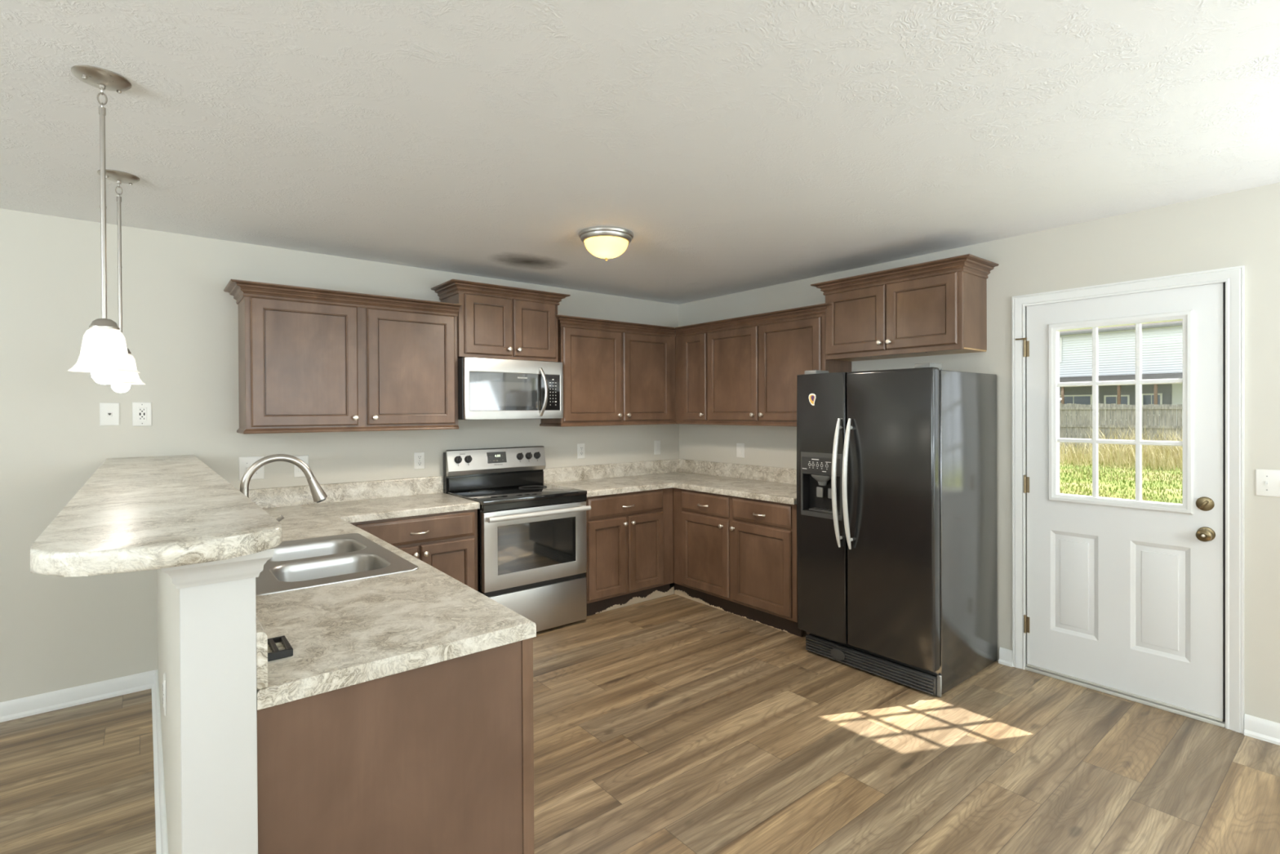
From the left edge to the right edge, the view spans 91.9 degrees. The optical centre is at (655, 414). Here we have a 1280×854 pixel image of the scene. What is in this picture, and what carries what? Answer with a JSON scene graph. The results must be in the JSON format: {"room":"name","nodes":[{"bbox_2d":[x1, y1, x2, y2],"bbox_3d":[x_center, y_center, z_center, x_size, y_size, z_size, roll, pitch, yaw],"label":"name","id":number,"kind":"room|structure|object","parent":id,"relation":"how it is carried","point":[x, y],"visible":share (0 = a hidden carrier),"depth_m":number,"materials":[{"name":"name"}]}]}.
{"room":"kitchen","nodes":[
{"label":"kitchen","id":0,"kind":"room"},
{"bbox_2d":[156,568,181,853],"bbox_3d":[-1.746,0.862,2.291,0.120,1.189,2.774,-1,0,-40],"label":"wall","id":1,"kind":"structure","parent":0,"point":[168,596],"depth_m":1.64,"materials":[{"name":"beige paint"}]},
{"bbox_2d":[30,454,282,577],"bbox_3d":[-1.770,0.247,2.192,0.372,0.040,2.895,-1,0,-40],"label":"bar","id":2,"kind":"object","parent":1,"relation":"on","point":[144,513],"visible":1,"depth_m":1.29,"materials":[{"name":"stone"}]},
{"bbox_2d":[151,669,168,853],"bbox_3d":[-1.801,1.414,2.247,0.028,0.086,2.775,-1,0,-40],"label":"baseboard","id":3,"kind":"structure","parent":1,"relation":"attached to","point":[162,844],"depth_m":2.40,"materials":[{"name":"white paint"}]},
{"bbox_2d":[162,672,166,715],"bbox_3d":[-1.598,0.910,2.012,0.007,0.115,0.075,-1,0,-40],"label":"electrical outlet","id":4,"kind":"object","parent":1,"relation":"attached to","point":[164,673],"visible":1,"depth_m":1.99,"materials":[{"name":"white plastic"}]},
{"bbox_2d":[161,547,274,588],"bbox_3d":[-0.847,0.299,1.201,0.178,0.058,0.042,-1,0,-40],"label":"trim","id":5,"kind":"structure","parent":1,"relation":"attached to","point":[250,566],"depth_m":1.20,"materials":[{"name":"grey paint"}]},
{"bbox_2d":[178,577,257,853],"bbox_3d":[-0.855,0.884,1.216,0.122,1.150,0.018,-1,0,-40],"label":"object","id":6,"kind":"structure","parent":1,"relation":"attached to","point":[218,620],"depth_m":1.21,"materials":[{"name":"grey paint"}]},
{"bbox_2d":[238,475,443,689],"bbox_3d":[-1.146,0.492,2.778,1.427,0.115,2.788,-1,0,-40],"label":"backsplash","id":7,"kind":"structure","parent":1,"relation":"attached to","point":[273,497],"depth_m":3.84,"materials":[{"name":"stone"}]},
{"bbox_2d":[0,208,679,702],"bbox_3d":[-2.912,0.237,3.217,8.280,2.440,0.140,-1,0,-40],"label":"wall","id":8,"kind":"structure","parent":0,"point":[180,325],"depth_m":3.27,"materials":[{"name":"beige paint"}]},
{"bbox_2d":[0,669,156,722],"bbox_3d":[-4.300,1.428,1.961,4.243,0.086,0.028,-1,0,-40],"label":"baseboard","id":9,"kind":"structure","parent":8,"relation":"attached to","point":[23,707],"depth_m":3.10,"materials":[{"name":"white paint"}]},
{"bbox_2d":[99,402,119,426],"bbox_3d":[-2.821,0.000,3.196,0.077,0.118,0.007,-1,0,-40],"label":"phone jack plate","id":10,"kind":"object","parent":8,"relation":"attached to","point":[109,415],"visible":1,"depth_m":3.19,"materials":[{"name":"white plastic"}]},
{"bbox_2d":[132,402,151,426],"bbox_3d":[-2.721,-0.001,3.278,0.079,0.126,0.007,-1,0,-40],"label":"electrical outlet","id":11,"kind":"object","parent":8,"relation":"attached to","point":[141,411],"visible":1,"depth_m":3.28,"materials":[{"name":"white plastic"}]},
{"bbox_2d":[137,407,146,421],"bbox_3d":[-2.720,-0.001,3.276,0.038,0.072,0.002,-1,0,-40],"label":"socket","id":12,"kind":"object","parent":11,"relation":"attached to","point":[141,411],"depth_m":3.28,"materials":[{"name":"white plastic"}]},
{"bbox_2d":[238,456,264,479],"bbox_3d":[-2.342,0.312,3.586,0.124,0.134,0.018,-1,0,-40],"label":"switch plate","id":13,"kind":"object","parent":8,"relation":"attached to","point":[244,463],"visible":0.5,"depth_m":3.58,"materials":[{"name":"white plastic"}]},
{"bbox_2d":[293,455,308,477],"bbox_3d":[-2.150,0.316,3.752,0.079,0.130,0.008,-1,0,-40],"label":"switch plate","id":14,"kind":"object","parent":8,"relation":"attached to","point":[298,473],"visible":0.55,"depth_m":3.75,"materials":[{"name":"white plastic"}]},
{"bbox_2d":[223,279,461,434],"bbox_3d":[-1.853,-0.304,3.761,1.238,0.810,0.372,-1,0,-40],"label":"upper cabinet","id":15,"kind":"object","parent":8,"relation":"attached to","point":[311,360],"visible":1,"depth_m":3.61,"materials":[{"name":"brown wood"}]},
{"bbox_2d":[413,452,424,469],"bbox_3d":[-1.605,0.315,4.203,0.069,0.113,0.007,-1,0,-40],"label":"electrical outlet","id":16,"kind":"object","parent":8,"relation":"attached to","point":[419,457],"visible":1,"depth_m":4.20,"materials":[{"name":"white plastic"}]},
{"bbox_2d":[431,279,570,361],"bbox_3d":[-1.084,-0.624,4.383,0.878,0.488,0.392,-1,0,-40],"label":"upper cabinet","id":17,"kind":"object","parent":8,"relation":"attached to","point":[497,322],"visible":0.98,"depth_m":4.24,"materials":[{"name":"brown wood"}]},
{"bbox_2d":[457,357,563,419],"bbox_3d":[-1.062,-0.169,4.360,0.738,0.405,0.457,-1,0,-40],"label":"microwave oven","id":18,"kind":"object","parent":17,"relation":"attached to","point":[489,388],"visible":0.99,"depth_m":4.20,"materials":[{"name":"silver metal"}]},
{"bbox_2d":[577,443,585,458],"bbox_3d":[-0.606,0.299,5.030,0.071,0.123,0.007,-1,0,-40],"label":"electrical outlet","id":19,"kind":"object","parent":8,"relation":"attached to","point":[580,446],"visible":1,"depth_m":5.03,"materials":[{"name":"white plastic"}]},
{"bbox_2d":[539,314,675,426],"bbox_3d":[-0.368,-0.318,4.987,1.188,0.810,0.376,-1,0,-40],"label":"upper cabinet","id":20,"kind":"object","parent":8,"relation":"attached to","point":[615,372],"visible":0.96,"depth_m":4.85,"materials":[{"name":"brown wood"}]},
{"bbox_2d":[653,440,660,454],"bbox_3d":[0.015,0.297,5.544,0.071,0.126,0.008,-1,0,-40],"label":"switch plate","id":21,"kind":"object","parent":8,"relation":"attached to","point":[656,443],"visible":1,"depth_m":5.54,"materials":[{"name":"white plastic"}]},
{"bbox_2d":[656,444,659,451],"bbox_3d":[0.017,0.297,5.543,0.033,0.066,0.004,-1,0,-40],"label":"switch","id":22,"kind":"object","parent":21,"relation":"attached to","point":[657,445],"depth_m":5.54,"materials":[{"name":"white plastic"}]},
{"bbox_2d":[0,0,1279,304],"bbox_3d":[-0.482,-1.038,0.268,8.280,0.120,7.780,-1,0,-40],"label":"ceiling","id":23,"kind":"structure","parent":0,"point":[741,145],"depth_m":2.11,"materials":[{"name":"white paint"}]},
{"bbox_2d":[67,65,140,384],"bbox_3d":[-1.611,-0.534,1.805,0.159,0.894,0.159,-1,0,-40],"label":"pendant light","id":24,"kind":"object","parent":23,"relation":"hanging from","point":[104,353],"visible":1,"depth_m":1.79,"materials":[{"name":"white glass"}]},
{"bbox_2d":[94,168,145,392],"bbox_3d":[-2.207,-0.535,2.548,0.159,0.894,0.159,-1,0,-40],"label":"pendant light","id":25,"kind":"object","parent":23,"relation":"hanging from","point":[122,384],"visible":0.67,"depth_m":2.54,"materials":[{"name":"silver metal"}]},
{"bbox_2d":[578,226,633,261],"bbox_3d":[-0.274,-0.920,3.423,0.304,0.152,0.304,-1,0,-40],"label":"ceiling light","id":26,"kind":"object","parent":23,"relation":"attached to","point":[606,242],"visible":1,"depth_m":3.33,"materials":[{"name":"beige glass"}]},
{"bbox_2d":[0,582,1279,853],"bbox_3d":[-0.470,1.522,0.282,8.280,0.120,7.780,-1,0,-40],"label":"floor","id":27,"kind":"structure","parent":0,"point":[673,723],"depth_m":2.57,"materials":[{"name":"wood"}]},
{"bbox_2d":[257,637,533,853],"bbox_3d":[-1.247,1.024,2.298,0.651,0.860,2.141,-1,0,-40],"label":"base cabinet","id":28,"kind":"object","parent":27,"relation":"on","point":[437,757],"visible":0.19,"depth_m":1.46,"materials":[{"name":"brown wood"}]},
{"bbox_2d":[238,475,536,710],"bbox_3d":[-1.145,0.512,2.777,1.427,0.156,2.792,-1,0,-40],"label":"countertop","id":29,"kind":"structure","parent":28,"relation":"on","point":[342,634],"depth_m":1.72,"materials":[{"name":"stone"}]},
{"bbox_2d":[267,635,293,661],"bbox_3d":[-0.893,0.546,1.442,0.066,0.018,0.110,-1,0,-40],"label":"tray","id":30,"kind":"object","parent":29,"relation":"on","point":[278,647],"visible":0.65,"depth_m":1.43,"materials":[{"name":"black plastic"}]},
{"bbox_2d":[240,453,327,521],"bbox_3d":[-1.387,0.348,2.305,0.296,0.400,0.065,-1,0,-40],"label":"kitchen faucet","id":31,"kind":"object","parent":29,"relation":"on","point":[318,495],"visible":0.65,"depth_m":2.31,"materials":[{"name":"silver metal"}]},
{"bbox_2d":[255,533,418,595],"bbox_3d":[-1.302,0.637,2.366,0.512,0.178,0.851,-1,0,-40],"label":"sink","id":32,"kind":"object","parent":29,"relation":"in","point":[303,563],"visible":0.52,"depth_m":2.36,"materials":[{"name":"silver metal"}]},
{"bbox_2d":[349,508,477,591],"bbox_3d":[-1.594,1.017,3.796,0.814,0.860,0.651,-1,0,-40],"label":"base cabinet","id":33,"kind":"object","parent":27,"relation":"on","point":[447,541],"visible":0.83,"depth_m":3.68,"materials":[{"name":"brown wood"}]},
{"bbox_2d":[443,445,591,631],"bbox_3d":[-0.953,0.843,4.266,0.758,1.196,0.720,-1,0,-40],"label":"electric range","id":34,"kind":"object","parent":27,"relation":"on","point":[532,537],"visible":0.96,"depth_m":4.12,"materials":[{"name":"silver metal"}]},
{"bbox_2d":[447,483,586,505],"bbox_3d":[-0.951,0.543,4.261,0.758,0.027,0.582,-1,0,-40],"label":"cooktop","id":35,"kind":"object","parent":34,"relation":"in","point":[526,494],"depth_m":4.18,"materials":[{"name":"black glass"}]},
{"bbox_2d":[583,487,674,615],"bbox_3d":[-0.333,1.005,4.840,0.852,0.860,0.651,-1,0,-40],"label":"base cabinet","id":36,"kind":"object","parent":27,"relation":"on","point":[629,535],"visible":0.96,"depth_m":4.58,"materials":[{"name":"brown wood"}]},
{"bbox_2d":[672,487,802,636],"bbox_3d":[0.539,1.001,4.819,0.651,0.860,1.795,-1,0,-40],"label":"base cabinet","id":37,"kind":"object","parent":27,"relation":"on","point":[735,555],"visible":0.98,"depth_m":4.33,"materials":[{"name":"brown wood"}]},
{"bbox_2d":[543,458,796,504],"bbox_3d":[0.232,0.495,4.562,1.444,0.156,1.796,-1,0,-40],"label":"countertop","id":38,"kind":"structure","parent":37,"relation":"on","point":[775,484],"depth_m":4.90,"materials":[{"name":"stone"}]},
{"bbox_2d":[796,362,997,697],"bbox_3d":[1.378,0.585,3.625,0.832,1.698,0.845,-1,0,-40],"label":"refrigerator","id":39,"kind":"object","parent":27,"relation":"on","point":[897,540],"visible":1,"depth_m":3.34,"materials":[{"name":"grey metal"}]},
{"bbox_2d":[808,393,815,405],"bbox_3d":[0.919,-0.087,3.640,0.004,0.071,0.050,-1,0,-40],"label":"magnet","id":40,"kind":"object","parent":39,"relation":"attached to","point":[811,397],"visible":1,"depth_m":3.64,"materials":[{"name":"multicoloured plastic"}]},
{"bbox_2d":[678,182,1279,723],"bbox_3d":[2.659,0.213,2.870,0.140,2.440,7.500,-1,0,-40],"label":"wall","id":41,"kind":"structure","parent":0,"point":[1240,228],"depth_m":3.06,"materials":[{"name":"beige paint"}]},
{"bbox_2d":[543,458,796,484],"bbox_3d":[0.231,0.475,4.562,1.444,0.115,1.796,-1,0,-40],"label":"backsplash","id":42,"kind":"structure","parent":41,"relation":"attached to","point":[777,474],"depth_m":5.15,"materials":[{"name":"stone"}]},
{"bbox_2d":[675,323,708,424],"bbox_3d":[0.288,-0.323,5.321,0.376,0.810,0.698,-1,0,-40],"label":"upper cabinet","id":43,"kind":"object","parent":41,"relation":"attached to","point":[691,340],"visible":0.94,"depth_m":5.11,"materials":[{"name":"brown wood"}]},
{"bbox_2d":[736,443,744,457],"bbox_3d":[0.698,0.298,5.122,0.008,0.118,0.086,-1,0,-40],"label":"switch plate","id":44,"kind":"object","parent":41,"relation":"attached to","point":[740,446],"visible":1,"depth_m":5.12,"materials":[{"name":"white plastic"}]},
{"bbox_2d":[702,302,851,426],"bbox_3d":[0.887,-0.322,4.598,0.376,0.810,1.178,-1,0,-40],"label":"upper cabinet","id":45,"kind":"object","parent":41,"relation":"attached to","point":[755,361],"visible":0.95,"depth_m":4.50,"materials":[{"name":"brown wood"}]},
{"bbox_2d":[810,253,998,361],"bbox_3d":[1.505,-0.614,3.847,0.378,0.503,1.030,-1,0,-40],"label":"upper cabinet","id":46,"kind":"object","parent":41,"relation":"attached to","point":[939,307],"visible":1,"depth_m":3.65,"materials":[{"name":"brown wood"}]},
{"bbox_2d":[1015,282,1225,727],"bbox_3d":[2.354,0.409,3.187,0.208,2.046,0.880,-1,0,-40],"label":"door","id":47,"kind":"structure","parent":41,"relation":"in","point":[1125,598],"depth_m":3.09,"materials":[{"name":"white paint"}]},
{"bbox_2d":[1012,265,1244,733],"bbox_3d":[2.332,0.384,3.144,0.018,2.098,0.958,-1,0,-40],"label":"trim","id":48,"kind":"structure","parent":41,"relation":"attached to","point":[1233,277],"depth_m":2.82,"materials":[{"name":"white paint"}]},
{"bbox_2d":[998,647,1279,745],"bbox_3d":[3.486,1.392,1.752,0.028,0.086,4.720,-1,0,-40],"label":"baseboard","id":49,"kind":"structure","parent":41,"relation":"attached to","point":[1262,729],"depth_m":2.74,"materials":[{"name":"white paint"}]},
{"bbox_2d":[1255,469,1279,497],"bbox_3d":[2.698,0.302,2.700,0.018,0.118,0.120,-1,0,-40],"label":"light switch","id":50,"kind":"object","parent":41,"relation":"attached to","point":[1267,481],"visible":1,"depth_m":2.72,"materials":[{"name":"white plastic"}]},
{"label":"outside","id":51,"kind":"structure","parent":0,"visible":0},
{"bbox_2d":[1059,421,1182,503],"bbox_3d":[25.643,1.472,30.016,69.850,0.200,85.000,-1,0,-40],"label":"ground","id":52,"kind":"structure","parent":51,"point":[1103,482],"depth_m":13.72,"materials":[{"name":"green plant"}]},
{"bbox_2d":[1059,320,1182,439],"bbox_3d":[27.328,-2.861,34.650,11.920,8.400,30.800,-1,0,-40],"label":"house","id":53,"kind":"structure","parent":52,"relation":"on","point":[1162,342],"depth_m":32.48,"materials":[{"name":"white plastic"}]},
{"bbox_2d":[1059,402,1182,457],"bbox_3d":[14.562,0.368,22.821,0.120,2.194,32.153,-1,0,-40],"label":"fence","id":54,"kind":"object","parent":52,"relation":"on","point":[1078,415],"visible":0.08,"depth_m":21.26,"materials":[{"name":"grey wood"}]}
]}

